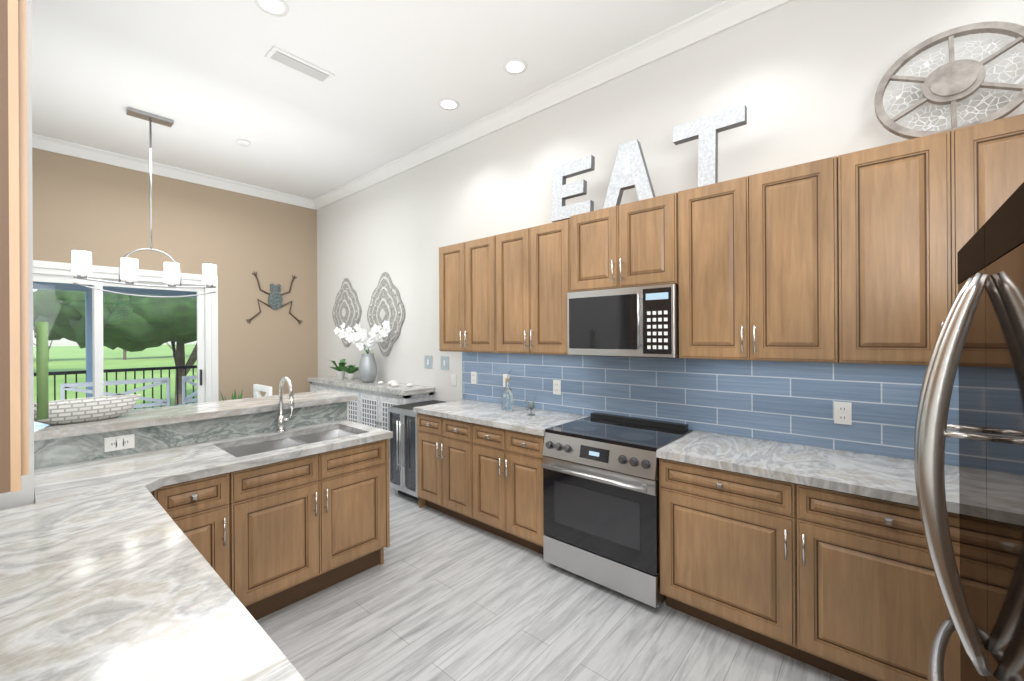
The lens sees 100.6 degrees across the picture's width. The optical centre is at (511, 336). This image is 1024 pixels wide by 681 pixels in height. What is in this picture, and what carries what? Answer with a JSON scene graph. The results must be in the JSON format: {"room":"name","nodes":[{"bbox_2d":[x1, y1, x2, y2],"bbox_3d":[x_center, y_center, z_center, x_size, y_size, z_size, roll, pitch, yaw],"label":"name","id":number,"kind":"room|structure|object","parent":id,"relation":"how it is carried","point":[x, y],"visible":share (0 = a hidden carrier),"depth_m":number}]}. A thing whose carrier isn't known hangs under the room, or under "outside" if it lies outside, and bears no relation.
{"room":"kitchen","nodes":[
{"label":"kitchen","id":0,"kind":"room"},
{"bbox_2d":[0,0,33,509],"bbox_3d":[-2.309,-0.235,1.819,0.770,3.599,0.335,0,0,41],"label":"stub","id":1,"kind":"object","parent":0,"point":[24,496],"visible":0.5,"depth_m":1.69},
{"bbox_2d":[33,322,48,419],"bbox_3d":[-2.177,0.158,1.961,0.040,0.450,0.049,0,0,41],"label":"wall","id":2,"kind":"structure","parent":1,"relation":"attached to","point":[41,335],"depth_m":1.95},
{"bbox_2d":[32,148,317,400],"bbox_3d":[-4.086,-0.225,5.293,0.150,3.600,3.250,0,0,41],"label":"wall","id":3,"kind":"structure","parent":0,"point":[100,211],"depth_m":5.52},
{"bbox_2d":[33,260,218,408],"bbox_3d":[-4.494,0.403,4.783,0.138,2.350,1.980,0,0,41],"label":"sliding glass door","id":4,"kind":"structure","parent":3,"relation":"in","point":[207,343],"depth_m":5.01},
{"bbox_2d":[32,133,311,207],"bbox_3d":[-4.001,-1.971,5.203,0.110,0.110,3.000,0,0,41],"label":"crown molding","id":5,"kind":"structure","parent":3,"relation":"attached to","point":[41,142],"depth_m":5.01},
{"bbox_2d":[247,272,301,323],"bbox_3d":[-3.344,-0.530,6.005,0.030,0.717,0.740,0,0,41],"label":"wall art","id":6,"kind":"object","parent":3,"relation":"attached to","point":[275,300],"visible":1,"depth_m":5.99},
{"bbox_2d":[31,0,724,198],"bbox_3d":[-1.124,-2.103,2.708,8.030,0.120,3.850,0,0,41],"label":"ceiling","id":7,"kind":"structure","parent":0,"point":[211,80],"depth_m":3.27},
{"bbox_2d":[72,107,216,297],"bbox_3d":[-3.325,-1.194,3.911,0.120,1.670,1.020,0,0,41],"label":"pendant chandelier","id":8,"kind":"object","parent":7,"relation":"hanging from","point":[82,266],"visible":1,"depth_m":3.88},
{"bbox_2d":[237,139,250,146],"bbox_3d":[-2.804,-2.017,4.441,0.120,0.029,0.120,0,0,41],"label":"smoke detector","id":9,"kind":"object","parent":7,"relation":"attached to","point":[244,143],"visible":1,"depth_m":4.41},
{"bbox_2d":[254,0,288,16],"bbox_3d":[-1.478,-2.037,2.612,0.186,0.005,0.186,0,0,14],"label":"recessed light","id":10,"kind":"object","parent":7,"relation":"in","point":[279,8],"depth_m":2.63},
{"bbox_2d":[265,46,334,83],"bbox_3d":[-1.590,-2.031,3.200,0.170,0.017,0.440,0,0,41],"label":"ceiling vent","id":11,"kind":"object","parent":7,"relation":"in","point":[295,63],"visible":1,"depth_m":3.17},
{"bbox_2d":[438,98,458,109],"bbox_3d":[-0.558,-2.043,3.747,0.186,0.005,0.186,0,0,32],"label":"recessed light","id":12,"kind":"object","parent":7,"relation":"in","point":[446,104],"depth_m":3.74},
{"bbox_2d":[503,59,526,74],"bbox_3d":[0.024,-2.047,3.228,0.186,0.005,0.186,0,0,-4],"label":"recessed light","id":13,"kind":"object","parent":7,"relation":"in","point":[512,66],"depth_m":3.22},
{"bbox_2d":[256,486,846,680],"bbox_3d":[-1.101,1.617,2.708,8.030,0.120,3.850,0,0,41],"label":"floor","id":14,"kind":"structure","parent":0,"point":[438,596],"depth_m":2.26},
{"bbox_2d":[0,478,305,680],"bbox_3d":[-0.478,1.095,0.490,3.567,0.915,0.717,0,0,41],"label":"countertop","id":15,"kind":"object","parent":14,"relation":"on","point":[124,583],"visible":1,"depth_m":1.02},
{"bbox_2d":[34,401,348,503],"bbox_3d":[-1.861,1.032,2.737,0.170,1.058,1.628,0,0,41],"label":"bar backsplash","id":16,"kind":"structure","parent":14,"relation":"on","point":[64,450],"depth_m":2.50},
{"bbox_2d":[104,434,134,451],"bbox_3d":[-2.123,0.578,2.299,0.012,0.075,0.120,0,0,41],"label":"outlet","id":17,"kind":"object","parent":16,"relation":"attached to","point":[115,443],"visible":1,"depth_m":2.29},
{"bbox_2d":[34,390,357,440],"bbox_3d":[-1.939,0.483,2.838,0.485,0.042,1.683,0,0,41],"label":"bar countertop","id":18,"kind":"structure","parent":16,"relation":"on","point":[140,418],"depth_m":2.61},
{"bbox_2d":[34,394,140,424],"bbox_3d":[-2.344,0.406,2.331,0.205,0.115,0.478,0,0,41],"label":"basket","id":19,"kind":"object","parent":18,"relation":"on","point":[70,411],"visible":0.85,"depth_m":2.30},
{"bbox_2d":[150,468,249,612],"bbox_3d":[-1.752,1.123,2.255,0.620,0.875,0.416,0,0,41],"label":"base cabinet","id":20,"kind":"object","parent":14,"relation":"on","point":[213,513],"depth_m":2.12},
{"bbox_2d":[34,420,392,502],"bbox_3d":[-1.565,0.665,2.457,0.647,0.040,1.594,0,0,41],"label":"countertop","id":21,"kind":"structure","parent":20,"relation":"on","point":[182,464],"depth_m":2.18},
{"bbox_2d":[220,389,253,400],"bbox_3d":[-3.493,1.117,5.392,0.468,0.908,0.435,0,0,41],"label":"floor plant","id":22,"kind":"object","parent":14,"relation":"on","point":[234,397],"visible":0.02,"depth_m":5.50},
{"bbox_2d":[253,384,271,396],"bbox_3d":[-2.627,1.056,4.866,0.460,1.020,0.450,0,0,41],"label":"dining chair","id":23,"kind":"object","parent":14,"relation":"on","point":[257,388],"visible":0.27,"depth_m":4.71},
{"bbox_2d":[307,375,434,429],"bbox_3d":[-1.821,1.061,5.221,2.280,1.000,0.389,0,0,41],"label":"buffet","id":24,"kind":"object","parent":14,"relation":"on","point":[372,403],"visible":0.19,"depth_m":4.80},
{"bbox_2d":[329,359,358,379],"bbox_3d":[-2.167,0.431,5.514,0.499,0.262,0.416,0,0,41],"label":"plant pot","id":25,"kind":"object","parent":24,"relation":"on","point":[341,368],"visible":1,"depth_m":5.52},
{"bbox_2d":[334,320,390,382],"bbox_3d":[-1.764,0.190,5.056,1.082,0.740,0.402,0,0,41],"label":"vase","id":26,"kind":"object","parent":24,"relation":"on","point":[361,340],"visible":1,"depth_m":5.10},
{"bbox_2d":[388,381,398,386],"bbox_3d":[-1.289,0.534,4.687,0.079,0.046,0.102,0,0,29],"label":"shell","id":27,"kind":"object","parent":24,"relation":"on","point":[393,383],"depth_m":4.68},
{"bbox_2d":[388,400,444,500],"bbox_3d":[-0.866,1.123,4.216,0.480,0.865,0.618,0,0,41],"label":"wine cooler","id":28,"kind":"object","parent":14,"relation":"on","point":[402,422],"visible":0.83,"depth_m":4.00},
{"bbox_2d":[413,411,464,521],"bbox_3d":[-0.360,1.115,3.797,0.793,0.876,0.620,0,0,41],"label":"base cabinet","id":29,"kind":"object","parent":14,"relation":"on","point":[440,442],"depth_m":3.60},
{"bbox_2d":[465,423,544,553],"bbox_3d":[0.132,1.112,3.369,0.785,0.876,0.620,0,0,41],"label":"base cabinet","id":30,"kind":"object","parent":14,"relation":"on","point":[504,471],"depth_m":3.12},
{"bbox_2d":[413,399,588,434],"bbox_3d":[-0.128,0.655,3.579,1.456,0.040,0.643,0,0,41],"label":"countertop","id":31,"kind":"structure","parent":30,"relation":"on","point":[469,411],"depth_m":3.41},
{"bbox_2d":[502,369,512,410],"bbox_3d":[-0.039,0.459,3.640,0.100,0.351,0.100,0,0,41],"label":"decorative bottle","id":32,"kind":"object","parent":31,"relation":"on","point":[507,399],"visible":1,"depth_m":3.60},
{"bbox_2d":[525,396,535,415],"bbox_3d":[0.152,0.553,3.409,0.116,0.160,0.060,0,0,41],"label":"decor","id":33,"kind":"object","parent":31,"relation":"on","point":[531,405],"visible":1,"depth_m":3.40},
{"bbox_2d":[541,412,692,607],"bbox_3d":[0.684,1.068,2.808,0.772,0.955,0.688,0,0,41],"label":"range","id":34,"kind":"object","parent":14,"relation":"on","point":[601,508],"visible":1,"depth_m":2.58},
{"bbox_2d":[656,455,772,648],"bbox_3d":[1.287,1.105,2.366,0.707,0.876,0.620,0,0,41],"label":"base cabinet","id":35,"kind":"object","parent":14,"relation":"on","point":[716,527],"depth_m":2.17},
{"bbox_2d":[773,479,959,680],"bbox_3d":[1.745,1.102,1.967,0.781,0.876,0.620,0,0,41],"label":"base cabinet","id":36,"kind":"object","parent":14,"relation":"on","point":[817,557],"depth_m":1.81},
{"bbox_2d":[657,431,958,514],"bbox_3d":[1.778,0.644,1.922,2.038,0.040,0.643,0,0,41],"label":"countertop","id":37,"kind":"structure","parent":36,"relation":"on","point":[891,479],"depth_m":2.07},
{"bbox_2d":[914,182,1023,680],"bbox_3d":[1.379,0.642,0.712,1.018,1.800,0.910,0,0,41],"label":"fridge","id":38,"kind":"object","parent":14,"relation":"on","point":[980,340],"visible":1,"depth_m":0.95},
{"bbox_2d":[317,0,1023,459],"bbox_3d":[-0.054,-0.250,4.040,7.880,3.600,0.150,0,0,41],"label":"wall","id":39,"kind":"structure","parent":0,"point":[801,80],"depth_m":2.98},
{"bbox_2d":[332,272,404,355],"bbox_3d":[-1.932,-0.277,5.538,1.766,1.057,0.045,0,0,41],"label":"wall art","id":40,"kind":"object","parent":39,"relation":"attached to","point":[386,303],"visible":0.77,"depth_m":5.30},
{"bbox_2d":[424,356,431,368],"bbox_3d":[-0.926,0.286,4.694,0.130,0.140,0.011,0,0,41],"label":"light switch","id":41,"kind":"object","parent":39,"relation":"attached to","point":[427,359],"depth_m":4.69},
{"bbox_2d":[441,356,448,369],"bbox_3d":[-0.715,0.284,4.510,0.130,0.140,0.011,0,0,41],"label":"light switch","id":42,"kind":"object","parent":39,"relation":"attached to","point":[444,359],"depth_m":4.50},
{"bbox_2d":[451,374,455,385],"bbox_3d":[-0.608,0.454,4.418,0.075,0.120,0.012,0,0,41],"label":"outlet","id":43,"kind":"object","parent":39,"relation":"attached to","point":[453,376],"depth_m":4.41},
{"bbox_2d":[439,237,486,352],"bbox_3d":[-0.280,-0.353,3.902,0.808,0.990,0.345,0,0,41],"label":"upper cabinet","id":44,"kind":"object","parent":39,"relation":"attached to","point":[462,266],"depth_m":3.81},
{"bbox_2d":[471,372,476,383],"bbox_3d":[-0.379,0.412,4.209,0.075,0.120,0.009,0,0,41],"label":"outlet","id":45,"kind":"object","parent":39,"relation":"attached to","point":[473,374],"depth_m":4.20},
{"bbox_2d":[503,374,509,386],"bbox_3d":[-0.056,0.410,3.926,0.075,0.120,0.012,0,0,41],"label":"outlet","id":46,"kind":"object","parent":39,"relation":"attached to","point":[504,375],"depth_m":3.94},
{"bbox_2d":[487,214,578,354],"bbox_3d":[0.251,-0.357,3.434,0.880,0.990,0.355,0,0,41],"label":"upper cabinet","id":47,"kind":"object","parent":39,"relation":"attached to","point":[531,272],"depth_m":3.29},
{"bbox_2d":[310,0,792,209],"bbox_3d":[-0.150,-1.994,3.942,7.580,0.110,0.111,0,0,41],"label":"crown molding","id":48,"kind":"structure","parent":39,"relation":"attached to","point":[712,21],"depth_m":3.33},
{"bbox_2d":[553,380,560,394],"bbox_3d":[0.375,0.428,3.553,0.075,0.120,0.009,0,0,41],"label":"outlet","id":49,"kind":"object","parent":39,"relation":"attached to","point":[556,383],"depth_m":3.55},
{"bbox_2d":[579,192,678,291],"bbox_3d":[0.819,-0.594,2.939,0.763,0.553,0.355,0,0,41],"label":"upper cabinet","id":50,"kind":"object","parent":39,"relation":"attached to","point":[633,244],"depth_m":2.75},
{"bbox_2d":[551,155,594,221],"bbox_3d":[0.464,-1.067,3.121,0.371,0.417,0.081,0,0,41],"label":"sign","id":51,"kind":"object","parent":50,"relation":"on","point":[561,191],"depth_m":3.14},
{"bbox_2d":[567,284,678,357],"bbox_3d":[0.793,-0.089,2.907,0.756,0.448,0.441,0,0,41],"label":"microwave","id":52,"kind":"object","parent":50,"relation":"attached to","point":[641,321],"visible":1,"depth_m":2.72},
{"bbox_2d":[603,139,655,208],"bbox_3d":[0.794,-1.080,2.835,0.367,0.405,0.081,0,0,41],"label":"sign","id":53,"kind":"object","parent":50,"relation":"on","point":[630,170],"depth_m":2.81},
{"bbox_2d":[462,352,958,465],"bbox_3d":[1.125,0.370,2.914,4.320,0.514,0.008,0,0,41],"label":"tile backsplash","id":54,"kind":"structure","parent":39,"relation":"attached to","point":[787,401],"depth_m":2.66},
{"bbox_2d":[679,151,858,362],"bbox_3d":[1.398,-0.374,2.436,0.904,1.010,0.355,0,0,41],"label":"upper cabinet","id":55,"kind":"object","parent":39,"relation":"attached to","point":[848,258],"depth_m":2.23},
{"bbox_2d":[673,104,746,186],"bbox_3d":[1.171,-1.084,2.507,0.402,0.402,0.081,0,0,41],"label":"sign","id":56,"kind":"object","parent":55,"relation":"on","point":[706,129],"depth_m":2.50},
{"bbox_2d":[834,401,851,424],"bbox_3d":[1.802,0.419,2.313,0.075,0.120,0.009,0,0,41],"label":"outlet","id":57,"kind":"object","parent":39,"relation":"attached to","point":[842,412],"depth_m":2.31},
{"bbox_2d":[859,114,1023,365],"bbox_3d":[1.981,-0.377,1.936,0.904,1.010,0.345,0,0,41],"label":"upper cabinet","id":58,"kind":"object","parent":39,"relation":"attached to","point":[922,199],"depth_m":1.87},
{"bbox_2d":[874,21,1023,138],"bbox_3d":[1.999,-1.151,1.927,0.540,0.534,0.147,0,0,41],"label":"wall decor","id":59,"kind":"object","parent":58,"relation":"on","point":[952,81],"visible":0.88,"depth_m":1.92},
{"bbox_3d":[-2.284,-0.236,1.474,7.880,3.600,0.150,0,0,41],"label":"wall","id":60,"kind":"structure","parent":0,"visible":0},
{"bbox_2d":[0,0,28,493],"bbox_3d":[-0.740,-0.661,0.439,0.525,1.610,0.308,0,0,41],"label":"upper cabinet","id":61,"kind":"object","parent":60,"relation":"attached to","point":[14,410],"visible":1,"depth_m":0.37},
{"label":"outside","id":62,"kind":"structure","parent":0,"visible":0},
{"bbox_2d":[33,344,196,409],"bbox_3d":[-152.641,5.732,136.613,390.300,0.100,300.000,0,0,41],"label":"ground","id":63,"kind":"structure","parent":62,"point":[67,360],"depth_m":70.02},
{"bbox_2d":[33,289,196,404],"bbox_3d":[-62.046,-1.147,61.437,123.542,12.553,200.975,0,0,41],"label":"trees","id":64,"kind":"object","parent":63,"relation":"on","point":[186,317],"depth_m":20.21},
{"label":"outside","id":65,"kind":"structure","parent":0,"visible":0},
{"bbox_3d":[-5.517,1.659,6.050,3.020,0.149,10.000,0,0,41],"label":"floor","id":66,"kind":"structure","parent":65,"visible":0},
{"bbox_2d":[33,281,196,397],"bbox_3d":[-5.582,0.234,6.099,3.170,2.700,10.000,0,0,41],"label":"frame","id":67,"kind":"structure","parent":66,"relation":"on","point":[69,287],"depth_m":6.72},
{"bbox_2d":[34,365,196,408],"bbox_3d":[-6.550,1.025,6.939,0.040,0.970,10.009,0,0,41],"label":"railing","id":68,"kind":"object","parent":67,"relation":"attached to","point":[106,371],"depth_m":7.15},
{"bbox_2d":[60,375,196,409],"bbox_3d":[-5.264,1.107,6.245,1.450,0.950,1.870,0,0,41],"label":"patio furniture","id":69,"kind":"object","parent":66,"relation":"on","point":[71,386],"depth_m":6.31}
]}

